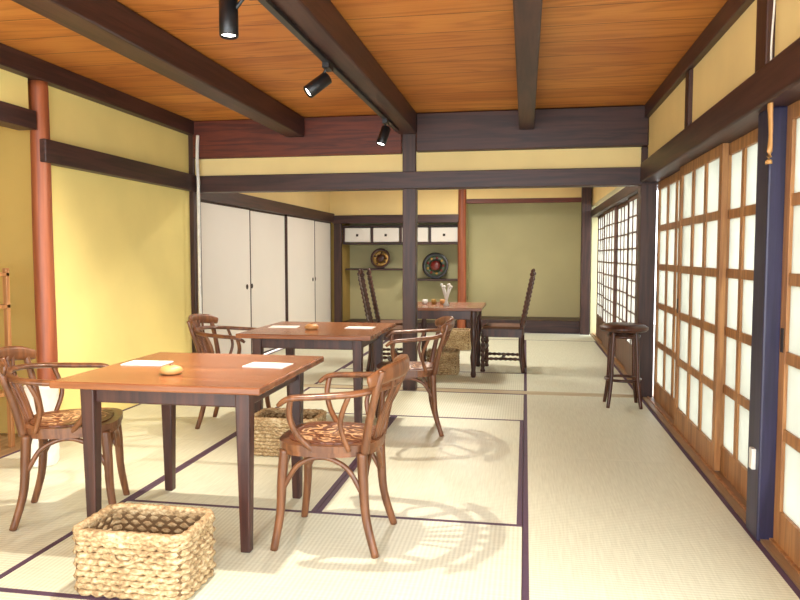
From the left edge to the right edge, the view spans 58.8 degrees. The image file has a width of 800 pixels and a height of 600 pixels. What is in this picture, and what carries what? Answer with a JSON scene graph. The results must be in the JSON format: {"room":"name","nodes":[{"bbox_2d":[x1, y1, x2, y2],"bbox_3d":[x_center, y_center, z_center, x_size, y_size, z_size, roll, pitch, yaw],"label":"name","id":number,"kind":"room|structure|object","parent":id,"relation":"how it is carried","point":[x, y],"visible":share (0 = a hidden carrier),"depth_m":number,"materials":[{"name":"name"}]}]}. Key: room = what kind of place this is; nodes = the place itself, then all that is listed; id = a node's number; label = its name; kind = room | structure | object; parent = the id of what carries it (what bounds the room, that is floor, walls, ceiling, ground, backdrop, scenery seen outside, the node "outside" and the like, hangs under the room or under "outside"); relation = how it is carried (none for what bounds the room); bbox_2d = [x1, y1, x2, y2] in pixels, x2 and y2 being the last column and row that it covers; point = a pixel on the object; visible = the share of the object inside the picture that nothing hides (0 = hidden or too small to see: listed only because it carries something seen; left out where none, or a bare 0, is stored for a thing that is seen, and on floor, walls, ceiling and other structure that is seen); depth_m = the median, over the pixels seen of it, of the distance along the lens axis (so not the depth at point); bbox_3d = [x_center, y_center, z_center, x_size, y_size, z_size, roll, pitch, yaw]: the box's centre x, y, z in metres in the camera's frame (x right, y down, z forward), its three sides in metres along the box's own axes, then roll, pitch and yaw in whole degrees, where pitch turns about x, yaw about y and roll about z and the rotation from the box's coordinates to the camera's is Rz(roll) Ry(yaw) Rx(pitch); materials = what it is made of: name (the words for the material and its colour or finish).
{"room":"cafe","nodes":[
{"label":"cafe","id":0,"kind":"room"},
{"bbox_2d":[0,69,191,433],"bbox_3d":[-3.006,-0.199,2.930,0.700,2.470,7.940,1,4,10],"label":"wall","id":1,"kind":"structure","parent":0,"point":[122,265],"depth_m":5.28,"materials":[{"name":"yellow paint"}]},
{"bbox_2d":[0,101,36,129],"bbox_3d":[-2.885,-0.971,1.736,0.135,0.120,5.730,1,4,10],"label":"trim","id":2,"kind":"structure","parent":1,"relation":"attached to","point":[12,116],"depth_m":4.38,"materials":[{"name":"brown wood"}]},
{"bbox_2d":[0,43,193,134],"bbox_3d":[-2.681,-1.361,2.769,0.170,0.128,7.880,1,4,10],"label":"ceiling beam","id":3,"kind":"structure","parent":1,"relation":"attached to","point":[12,60],"depth_m":4.99,"materials":[{"name":"brown wood"}]},
{"bbox_2d":[39,139,195,190],"bbox_3d":[-2.135,-1.030,5.618,0.085,0.150,2.130,1,4,10],"label":"trim","id":4,"kind":"structure","parent":1,"relation":"attached to","point":[59,154],"depth_m":5.29,"materials":[{"name":"brown wood"}]},
{"bbox_2d":[195,135,201,324],"bbox_3d":[-1.878,-0.364,6.652,0.040,2.331,0.044,1,4,10],"label":"conduit","id":5,"kind":"object","parent":1,"relation":"attached to","point":[197,136],"visible":0.82,"depth_m":6.63,"materials":[{"name":"plastic"}]},
{"bbox_2d":[241,191,329,212],"bbox_3d":[-1.610,-1.552,9.303,0.090,0.570,5.080,1,4,10],"label":"wall","id":6,"kind":"structure","parent":0,"point":[320,201],"depth_m":10.23,"materials":[{"name":"paint"}]},
{"bbox_2d":[201,200,251,353],"bbox_3d":[-1.863,-0.141,7.575,0.034,1.750,1.380,1,4,10],"label":"door","id":7,"kind":"structure","parent":6,"relation":"in","point":[225,229],"depth_m":7.59,"materials":[{"name":"paper"}]},
{"bbox_2d":[201,193,333,222],"bbox_3d":[-1.550,-1.194,9.264,0.110,0.140,4.980,1,4,10],"label":"trim","id":8,"kind":"structure","parent":6,"relation":"attached to","point":[235,199],"depth_m":8.57,"materials":[{"name":"brown wood"}]},
{"bbox_2d":[250,209,285,352],"bbox_3d":[-1.662,-0.224,8.887,0.034,1.750,1.320,1,4,10],"label":"door","id":9,"kind":"structure","parent":6,"relation":"in","point":[268,293],"depth_m":8.87,"materials":[{"name":"paper"}]},
{"bbox_2d":[285,215,315,321],"bbox_3d":[-1.410,-0.302,10.140,0.034,1.750,1.280,1,4,10],"label":"door","id":10,"kind":"structure","parent":6,"relation":"in","point":[300,302],"depth_m":10.04,"materials":[{"name":"paper"}]},
{"bbox_2d":[315,220,330,321],"bbox_3d":[-1.243,-0.372,11.256,0.034,1.750,1.020,1,4,10],"label":"door","id":11,"kind":"structure","parent":6,"relation":"in","point":[322,228],"depth_m":11.29,"materials":[{"name":"paper"}]},
{"bbox_2d":[0,0,727,120],"bbox_3d":[-0.398,-1.617,5.310,5.380,0.060,13.700,1,4,10],"label":"ceiling","id":12,"kind":"structure","parent":0,"point":[441,55],"depth_m":4.30,"materials":[{"name":"brown wood"}]},
{"bbox_2d":[11,0,303,136],"bbox_3d":[-1.629,-1.322,2.575,0.170,0.176,7.860,1,4,10],"label":"ceiling beam","id":13,"kind":"structure","parent":12,"relation":"attached to","point":[110,24],"depth_m":3.97,"materials":[{"name":"brown wood"}]},
{"bbox_2d":[193,115,402,158],"bbox_3d":[-0.948,-1.486,6.524,1.980,0.347,0.160,1,4,10],"label":"cross beam","id":14,"kind":"structure","parent":12,"relation":"attached to","point":[330,135],"depth_m":6.44,"materials":[{"name":"brown wood"}]},
{"bbox_2d":[257,0,398,130],"bbox_3d":[-0.503,-1.269,3.311,0.035,0.021,5.490,1,4,10],"label":"track","id":15,"kind":"object","parent":12,"relation":"attached to","point":[269,5],"visible":1,"depth_m":3.68,"materials":[{"name":"black metal"}]},
{"bbox_2d":[219,0,251,39],"bbox_3d":[-0.647,-1.134,2.810,0.144,0.184,0.100,1,4,10],"label":"track spotlight","id":16,"kind":"object","parent":15,"relation":"attached to","point":[228,9],"visible":1,"depth_m":2.79,"materials":[{"name":"black metal"}]},
{"bbox_2d":[303,62,332,97],"bbox_3d":[-0.455,-1.206,3.921,0.152,0.181,0.120,1,4,10],"label":"track spotlight","id":17,"kind":"object","parent":15,"relation":"attached to","point":[323,80],"visible":1,"depth_m":3.89,"materials":[{"name":"black metal"}]},
{"bbox_2d":[376,119,390,146],"bbox_3d":[-0.129,-1.298,5.537,0.109,0.200,0.109,1,4,10],"label":"track spotlight","id":18,"kind":"object","parent":15,"relation":"attached to","point":[385,130],"visible":1,"depth_m":5.51,"materials":[{"name":"black metal"}]},
{"bbox_2d":[271,0,416,133],"bbox_3d":[-0.613,-1.312,2.407,0.170,0.176,7.880,1,4,10],"label":"ceiling beam","id":19,"kind":"structure","parent":12,"relation":"attached to","point":[320,21],"depth_m":3.93,"materials":[{"name":"brown wood"}]},
{"bbox_2d":[513,0,542,129],"bbox_3d":[0.400,-1.299,2.208,0.125,0.176,7.840,1,4,10],"label":"ceiling beam","id":20,"kind":"structure","parent":12,"relation":"attached to","point":[527,14],"depth_m":3.79,"materials":[{"name":"brown wood"}]},
{"bbox_2d":[416,105,648,152],"bbox_3d":[1.119,-1.468,6.150,1.960,0.337,0.180,1,4,10],"label":"cross beam","id":21,"kind":"structure","parent":12,"relation":"attached to","point":[603,126],"depth_m":6.05,"materials":[{"name":"brown wood"}]},
{"bbox_2d":[765,0,775,163],"bbox_3d":[1.492,-0.995,2.845,0.024,0.891,0.048,1,4,10],"label":"hanging shoehorn","id":22,"kind":"object","parent":12,"relation":"hanging from","point":[769,105],"visible":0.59,"depth_m":2.85,"materials":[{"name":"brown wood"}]},
{"bbox_2d":[0,332,799,599],"bbox_3d":[-0.447,0.938,5.480,5.280,0.160,13.700,1,4,10],"label":"floor","id":23,"kind":"structure","parent":0,"point":[533,488],"depth_m":3.54,"materials":[{"name":"tatami straw"},{"name":"fabric edging"}]},
{"bbox_2d":[0,268,14,446],"bbox_3d":[-2.642,0.371,4.458,0.340,1.140,0.160,1,4,10],"label":"wooden rack","id":24,"kind":"object","parent":23,"relation":"on","point":[4,274],"visible":0.71,"depth_m":4.47,"materials":[{"name":"brown wood"}]},
{"bbox_2d":[23,385,59,467],"bbox_3d":[-2.083,0.727,4.138,0.190,0.470,0.190,1,4,10],"label":"floor lamp","id":25,"kind":"object","parent":23,"relation":"on","point":[49,396],"visible":0.34,"depth_m":4.07,"materials":[{"name":"white ceramic"}]},
{"bbox_2d":[28,80,57,379],"bbox_3d":[-2.343,-0.244,4.672,0.133,2.341,0.132,1,4,10],"label":"log post","id":26,"kind":"object","parent":23,"relation":"on","point":[41,178],"visible":0.73,"depth_m":4.62,"materials":[{"name":"brown wood"}]},
{"bbox_2d":[0,346,129,530],"bbox_3d":[-1.599,0.616,3.352,0.546,0.799,0.596,-1,4,-14],"label":"dining chair","id":27,"kind":"object","parent":23,"relation":"on","point":[57,426],"visible":0.8,"depth_m":3.25,"materials":[{"name":"brown wood"}]},
{"bbox_2d":[72,502,216,599],"bbox_3d":[-0.947,0.932,2.642,0.458,0.246,0.319,1,4,10],"label":"wicker basket","id":28,"kind":"object","parent":23,"relation":"on","point":[132,551],"visible":1,"depth_m":2.52,"materials":[{"name":"beige wicker"}]},
{"bbox_2d":[49,352,323,552],"bbox_3d":[-0.915,0.662,3.296,0.910,0.705,0.900,1,4,10],"label":"dining table","id":29,"kind":"object","parent":23,"relation":"on","point":[206,379],"visible":0.79,"depth_m":3.00,"materials":[{"name":"brown wood"}]},
{"bbox_2d":[121,360,172,365],"bbox_3d":[-1.205,0.300,3.386,0.200,0.004,0.130,0,4,7],"label":"menu card","id":30,"kind":"object","parent":29,"relation":"on","point":[134,362],"visible":1,"depth_m":3.36,"materials":[{"name":"white paper"}]},
{"bbox_2d":[159,364,182,374],"bbox_3d":[-0.994,0.299,3.084,0.100,0.044,0.100,1,4,10],"label":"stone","id":31,"kind":"object","parent":29,"relation":"on","point":[171,369],"visible":1,"depth_m":3.05,"materials":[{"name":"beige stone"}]},
{"bbox_2d":[242,362,292,367],"bbox_3d":[-0.617,0.304,3.323,0.200,0.004,0.130,1,4,13],"label":"menu card","id":32,"kind":"object","parent":29,"relation":"on","point":[253,364],"visible":1,"depth_m":3.30,"materials":[{"name":"white paper"}]},
{"bbox_2d":[188,135,202,352],"bbox_3d":[-1.975,-0.442,6.782,0.110,2.470,0.140,1,4,10],"label":"pillar corner","id":33,"kind":"structure","parent":23,"relation":"on","point":[192,195],"depth_m":6.71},
{"bbox_2d":[187,314,270,428],"bbox_3d":[-1.244,0.503,5.150,0.546,0.799,0.596,0,4,4],"label":"dining chair","id":34,"kind":"object","parent":23,"relation":"on","point":[202,343],"visible":0.49,"depth_m":5.14,"materials":[{"name":"brown wood"}]},
{"bbox_2d":[254,407,326,457],"bbox_3d":[-0.693,0.823,4.422,0.438,0.242,0.319,1,4,10],"label":"wicker basket","id":35,"kind":"object","parent":23,"relation":"on","point":[270,423],"visible":0.52,"depth_m":4.30,"materials":[{"name":"beige wicker"}]},
{"bbox_2d":[236,321,395,422],"bbox_3d":[-0.558,0.551,5.058,0.910,0.705,0.900,1,4,10],"label":"dining table","id":36,"kind":"object","parent":23,"relation":"on","point":[329,335],"visible":0.66,"depth_m":4.72,"materials":[{"name":"brown wood"}]},
{"bbox_2d":[268,326,299,327],"bbox_3d":[-0.830,0.192,5.104,0.200,0.004,0.130,0,4,4],"label":"menu card","id":37,"kind":"object","parent":36,"relation":"on","point":[271,326],"visible":1,"depth_m":5.08,"materials":[{"name":"white paper"}]},
{"bbox_2d":[305,323,318,329],"bbox_3d":[-0.615,0.182,4.943,0.100,0.044,0.100,1,4,10],"label":"bell","id":38,"kind":"object","parent":36,"relation":"on","point":[311,326],"visible":1,"depth_m":4.91,"materials":[{"name":"brown wood"}]},
{"bbox_2d":[344,326,374,328],"bbox_3d":[-0.282,0.196,5.048,0.200,0.004,0.130,1,4,10],"label":"menu card","id":39,"kind":"object","parent":36,"relation":"on","point":[348,327],"visible":1,"depth_m":5.03,"materials":[{"name":"white paper"}]},
{"bbox_2d":[270,354,409,558],"bbox_3d":[-0.232,0.634,3.061,0.546,0.799,0.596,1,4,11],"label":"dining chair","id":40,"kind":"object","parent":23,"relation":"on","point":[318,440],"visible":1,"depth_m":2.92,"materials":[{"name":"brown wood"}]},
{"bbox_2d":[357,269,402,371],"bbox_3d":[-0.151,0.225,7.290,0.557,1.084,0.434,0,4,-7],"label":"chair","id":41,"kind":"object","parent":23,"relation":"on","point":[370,363],"visible":0.47,"depth_m":7.11,"materials":[{"name":"brown wood"}]},
{"bbox_2d":[366,268,402,355],"bbox_3d":[-0.096,0.183,7.954,0.557,1.084,0.434,0,4,-1],"label":"chair","id":42,"kind":"object","parent":23,"relation":"on","point":[369,277],"visible":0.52,"depth_m":7.76,"materials":[{"name":"brown wood"}]},
{"bbox_2d":[344,319,456,328],"bbox_3d":[0.032,0.412,11.919,1.900,0.120,0.590,1,4,10],"label":"platform","id":43,"kind":"object","parent":23,"relation":"on","point":[430,323],"visible":0.28,"depth_m":11.77,"materials":[{"name":"brown wood"}]},
{"bbox_2d":[403,134,417,389],"bbox_3d":[0.091,-0.417,6.408,0.120,2.468,0.120,1,4,10],"label":"pillar","id":44,"kind":"structure","parent":23,"relation":"on","point":[410,196],"depth_m":6.36,"materials":[{"name":"wood"}]},
{"bbox_2d":[376,316,454,436],"bbox_3d":[0.106,0.516,4.949,0.546,0.799,0.596,0,4,-1],"label":"dining chair","id":45,"kind":"object","parent":23,"relation":"on","point":[445,324],"visible":0.75,"depth_m":4.78,"materials":[{"name":"brown wood"}]},
{"bbox_2d":[426,348,459,374],"bbox_3d":[0.446,0.638,7.363,0.338,0.241,0.299,1,4,10],"label":"wicker basket","id":46,"kind":"object","parent":23,"relation":"on","point":[449,362],"visible":0.66,"depth_m":7.23,"materials":[{"name":"beige wicker"}]},
{"bbox_2d":[418,302,485,377],"bbox_3d":[0.501,0.401,7.486,0.760,0.700,0.880,1,4,10],"label":"dining table","id":47,"kind":"object","parent":23,"relation":"on","point":[472,311],"visible":0.64,"depth_m":7.10,"materials":[{"name":"brown wood"}]},
{"bbox_2d":[423,299,444,303],"bbox_3d":[0.360,0.018,7.589,0.239,0.050,0.056,0,4,-3],"label":"cups","id":48,"kind":"object","parent":47,"relation":"on","point":[425,301],"visible":0.98,"depth_m":7.57,"materials":[{"name":"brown ceramic"}]},
{"bbox_2d":[440,283,452,305],"bbox_3d":[0.480,-0.056,7.339,0.132,0.230,0.119,1,4,10],"label":"ornament","id":49,"kind":"object","parent":47,"relation":"on","point":[446,295],"visible":1,"depth_m":7.32,"materials":[{"name":"ceramic"}]},
{"bbox_2d":[444,328,470,349],"bbox_3d":[0.750,0.509,9.255,0.358,0.262,0.299,1,4,10],"label":"wicker basket","id":50,"kind":"object","parent":23,"relation":"on","point":[459,338],"visible":0.7,"depth_m":9.12,"materials":[{"name":"beige wicker"}]},
{"bbox_2d":[457,189,465,327],"bbox_3d":[0.990,-0.724,11.348,0.150,2.461,0.150,1,4,10],"label":"post","id":51,"kind":"object","parent":23,"relation":"on","point":[461,296],"visible":0.73,"depth_m":11.29,"materials":[{"name":"brown wood"}]},
{"bbox_2d":[480,268,535,372],"bbox_3d":[1.157,0.207,7.559,0.557,1.084,0.434,1,4,13],"label":"chair","id":52,"kind":"object","parent":23,"relation":"on","point":[514,330],"visible":1,"depth_m":7.40,"materials":[{"name":"brown wood"}]},
{"bbox_2d":[466,316,579,333],"bbox_3d":[2.053,0.397,11.520,1.900,0.200,0.670,1,4,10],"label":"platform","id":53,"kind":"object","parent":23,"relation":"on","point":[568,325],"visible":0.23,"depth_m":11.17,"materials":[{"name":"brown wood"}]},
{"bbox_2d":[579,187,591,334],"bbox_3d":[2.852,-0.617,10.919,0.140,2.300,0.130,1,4,10],"label":"pillar","id":54,"kind":"structure","parent":23,"relation":"on","point":[586,198],"depth_m":10.86,"materials":[{"name":"brown wood"}]},
{"bbox_2d":[596,214,603,340],"bbox_3d":[2.871,-0.324,10.089,0.033,1.780,1.190,1,4,10],"label":"window","id":55,"kind":"structure","parent":23,"relation":"on","point":[601,217],"depth_m":10.32,"materials":[{"name":"white paper"}]},
{"bbox_2d":[602,206,617,355],"bbox_3d":[2.643,-0.255,8.984,0.033,1.780,1.190,1,4,10],"label":"window","id":56,"kind":"structure","parent":23,"relation":"on","point":[610,216],"depth_m":8.93,"materials":[{"name":"white paper"}]},
{"bbox_2d":[615,201,627,366],"bbox_3d":[2.479,-0.184,7.868,0.033,1.780,1.190,1,4,10],"label":"window","id":57,"kind":"structure","parent":23,"relation":"on","point":[622,213],"depth_m":8.02,"materials":[{"name":"white paper"}]},
{"bbox_2d":[599,322,648,408],"bbox_3d":[1.811,0.524,5.767,0.380,0.674,0.380,1,4,10],"label":"stool","id":58,"kind":"object","parent":23,"relation":"on","point":[617,330],"visible":1,"depth_m":5.67,"materials":[{"name":"brown wood"}]},
{"bbox_2d":[624,194,637,378],"bbox_3d":[2.251,-0.115,6.763,0.033,1.780,1.190,1,4,10],"label":"window","id":59,"kind":"structure","parent":23,"relation":"on","point":[632,220],"depth_m":7.05,"materials":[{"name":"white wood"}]},
{"bbox_2d":[636,146,656,397],"bbox_3d":[2.101,-0.227,6.070,0.130,2.130,0.150,1,4,10],"label":"pillar","id":60,"kind":"structure","parent":23,"relation":"on","point":[647,194],"depth_m":6.01,"materials":[{"name":"brown wood"}]},
{"bbox_2d":[674,143,729,470],"bbox_3d":[1.861,0.017,4.439,0.037,1.808,1.090,1,4,10],"label":"door","id":61,"kind":"structure","parent":23,"relation":"on","point":[703,190],"depth_m":4.28,"materials":[{"name":"white paper"}]},
{"bbox_2d":[746,106,787,540],"bbox_3d":[1.605,0.113,3.040,0.140,1.832,0.160,1,4,10],"label":"pillar","id":62,"kind":"structure","parent":23,"relation":"on","point":[770,184],"depth_m":2.99,"materials":[{"name":"wood"}]},
{"bbox_2d":[749,447,755,469],"bbox_3d":[1.524,0.684,3.070,0.018,0.090,0.040,1,4,10],"label":"light switch","id":63,"kind":"object","parent":62,"relation":"attached to","point":[752,451],"depth_m":3.05,"materials":[{"name":"white plastic"}]},
{"bbox_2d":[195,147,640,175],"bbox_3d":[0.111,-1.236,6.353,4.130,0.190,0.060,1,4,10],"label":"wall","id":64,"kind":"structure","parent":0,"point":[626,156],"depth_m":6.29,"materials":[{"name":"paint"}]},
{"bbox_2d":[194,167,657,193],"bbox_3d":[0.131,-1.067,6.360,4.170,0.150,0.150,1,4,10],"label":"wooden beam","id":65,"kind":"structure","parent":64,"relation":"attached to","point":[614,176],"depth_m":6.27,"materials":[{"name":"brown wood"}]},
{"bbox_2d":[330,187,581,214],"bbox_3d":[0.932,-1.658,11.309,4.520,0.610,0.080,1,4,10],"label":"wall","id":66,"kind":"structure","parent":0,"point":[430,202],"depth_m":11.37,"materials":[{"name":"paint"}]},
{"bbox_2d":[332,214,458,223],"bbox_3d":[-0.086,-1.307,11.460,2.070,0.130,0.060,1,4,10],"label":"trim","id":67,"kind":"structure","parent":66,"relation":"attached to","point":[435,218],"depth_m":11.44,"materials":[{"name":"brown wood"}]},
{"bbox_2d":[466,197,580,203],"bbox_3d":[1.999,-1.556,11.117,1.910,0.070,0.080,1,4,10],"label":"trim","id":68,"kind":"structure","parent":66,"relation":"attached to","point":[507,200],"depth_m":11.09,"materials":[{"name":"brown wood"}]},
{"bbox_2d":[331,187,597,332],"bbox_3d":[0.979,-0.747,11.633,4.520,2.470,0.700,1,4,10],"label":"wall","id":69,"kind":"structure","parent":0,"point":[594,220],"depth_m":11.75,"materials":[{"name":"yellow paint"}]},
{"bbox_2d":[334,223,342,321],"bbox_3d":[-1.019,-0.387,11.724,0.120,1.740,0.100,1,4,10],"label":"trim","id":70,"kind":"structure","parent":69,"relation":"attached to","point":[338,285],"depth_m":11.68,"materials":[{"name":"wood"}]},
{"bbox_2d":[350,202,580,319],"bbox_3d":[1.047,-0.771,12.016,4.520,2.470,0.080,1,4,10],"label":"wall","id":71,"kind":"structure","parent":0,"point":[506,241],"depth_m":11.86,"materials":[{"name":"green paint"}]},
{"bbox_2d":[345,268,402,269],"bbox_3d":[-0.405,-0.522,12.034,0.980,0.030,0.380,1,4,10],"label":"display shelf","id":72,"kind":"object","parent":71,"relation":"attached to","point":[346,268],"visible":0.76,"depth_m":11.88,"materials":[{"name":"brown wood"}]},
{"bbox_2d":[370,248,389,267],"bbox_3d":[-0.325,-0.703,11.959,0.340,0.336,0.138,1,4,10],"label":"decorative plate","id":73,"kind":"object","parent":72,"relation":"on","point":[380,258],"visible":1,"depth_m":11.93,"materials":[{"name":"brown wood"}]},
{"bbox_2d":[343,225,457,244],"bbox_3d":[0.043,-1.081,11.844,1.925,0.310,0.530,1,4,10],"label":"upper cabinet","id":74,"kind":"object","parent":71,"relation":"attached to","point":[387,234],"visible":0.84,"depth_m":11.63,"materials":[{"name":"paper"}]},
{"bbox_2d":[418,278,457,280],"bbox_3d":[0.545,-0.342,11.878,0.930,0.030,0.380,1,4,10],"label":"display shelf","id":75,"kind":"object","parent":71,"relation":"attached to","point":[419,279],"visible":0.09,"depth_m":11.69,"materials":[{"name":"brown wood"}]},
{"bbox_2d":[422,252,448,278],"bbox_3d":[0.590,-0.572,11.801,0.440,0.434,0.147,1,4,10],"label":"tray","id":76,"kind":"object","parent":75,"relation":"on","point":[435,265],"visible":1,"depth_m":11.78,"materials":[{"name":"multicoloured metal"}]},
{"bbox_2d":[592,0,799,205],"bbox_3d":[1.905,-1.294,4.567,0.140,0.490,13.000,1,4,10],"label":"wall","id":77,"kind":"structure","parent":0,"point":[731,61],"depth_m":3.74,"materials":[{"name":"paint"}]},
{"bbox_2d":[591,186,657,217],"bbox_3d":[2.596,-1.168,8.533,0.190,0.100,4.980,1,4,10],"label":"trim","id":78,"kind":"structure","parent":77,"relation":"attached to","point":[622,196],"depth_m":7.91,"materials":[{"name":"brown wood"}]},
{"bbox_2d":[653,171,679,418],"bbox_3d":[2.074,-0.045,5.435,0.037,1.808,1.110,1,4,10],"label":"door","id":79,"kind":"structure","parent":77,"relation":"in","point":[668,188],"depth_m":5.55,"materials":[{"name":"white paper"}]},
{"bbox_2d":[684,69,692,128],"bbox_3d":[1.841,-1.234,4.399,0.125,0.370,0.100,1,4,10],"label":"trim","id":80,"kind":"structure","parent":77,"relation":"attached to","point":[689,74],"depth_m":4.37,"materials":[{"name":"brown wood"}]},
{"bbox_2d":[645,0,754,117],"bbox_3d":[1.457,-1.323,2.020,0.220,0.108,7.840,1,4,10],"label":"trim","id":81,"kind":"structure","parent":77,"relation":"attached to","point":[732,10],"depth_m":4.03,"materials":[{"name":"brown wood"}]},
{"bbox_2d":[640,37,799,181],"bbox_3d":[1.459,-0.821,2.064,0.260,0.160,7.865,1,4,10],"label":"wooden beam","id":82,"kind":"structure","parent":77,"relation":"attached to","point":[777,82],"depth_m":3.37,"materials":[{"name":"brown wood"}]},
{"bbox_2d":[720,128,757,498],"bbox_3d":[1.741,0.073,3.546,0.037,1.808,0.875,1,4,10],"label":"door","id":83,"kind":"structure","parent":77,"relation":"in","point":[742,180],"depth_m":3.67,"materials":[{"name":"white paper"}]},
{"bbox_2d":[755,0,775,71],"bbox_3d":[1.585,-1.144,2.975,0.135,0.370,0.140,1,4,10],"label":"trim","id":84,"kind":"structure","parent":77,"relation":"attached to","point":[764,7],"depth_m":2.94,"materials":[{"name":"brown wood"}]},
{"bbox_2d":[773,100,799,568],"bbox_3d":[1.505,0.144,2.427,0.037,1.808,1.075,1,4,10],"label":"door","id":85,"kind":"structure","parent":77,"relation":"in","point":[786,528],"depth_m":2.87,"materials":[{"name":"white paper"}]},
{"label":"outside","id":86,"kind":"structure","parent":0,"visible":0},
{"bbox_2d":[653,324,654,383],"bbox_3d":[7.390,1.436,3.770,10.720,0.100,25.000,1,4,10],"label":"ground","id":87,"kind":"structure","parent":86,"point":[654,324],"depth_m":11.80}
]}

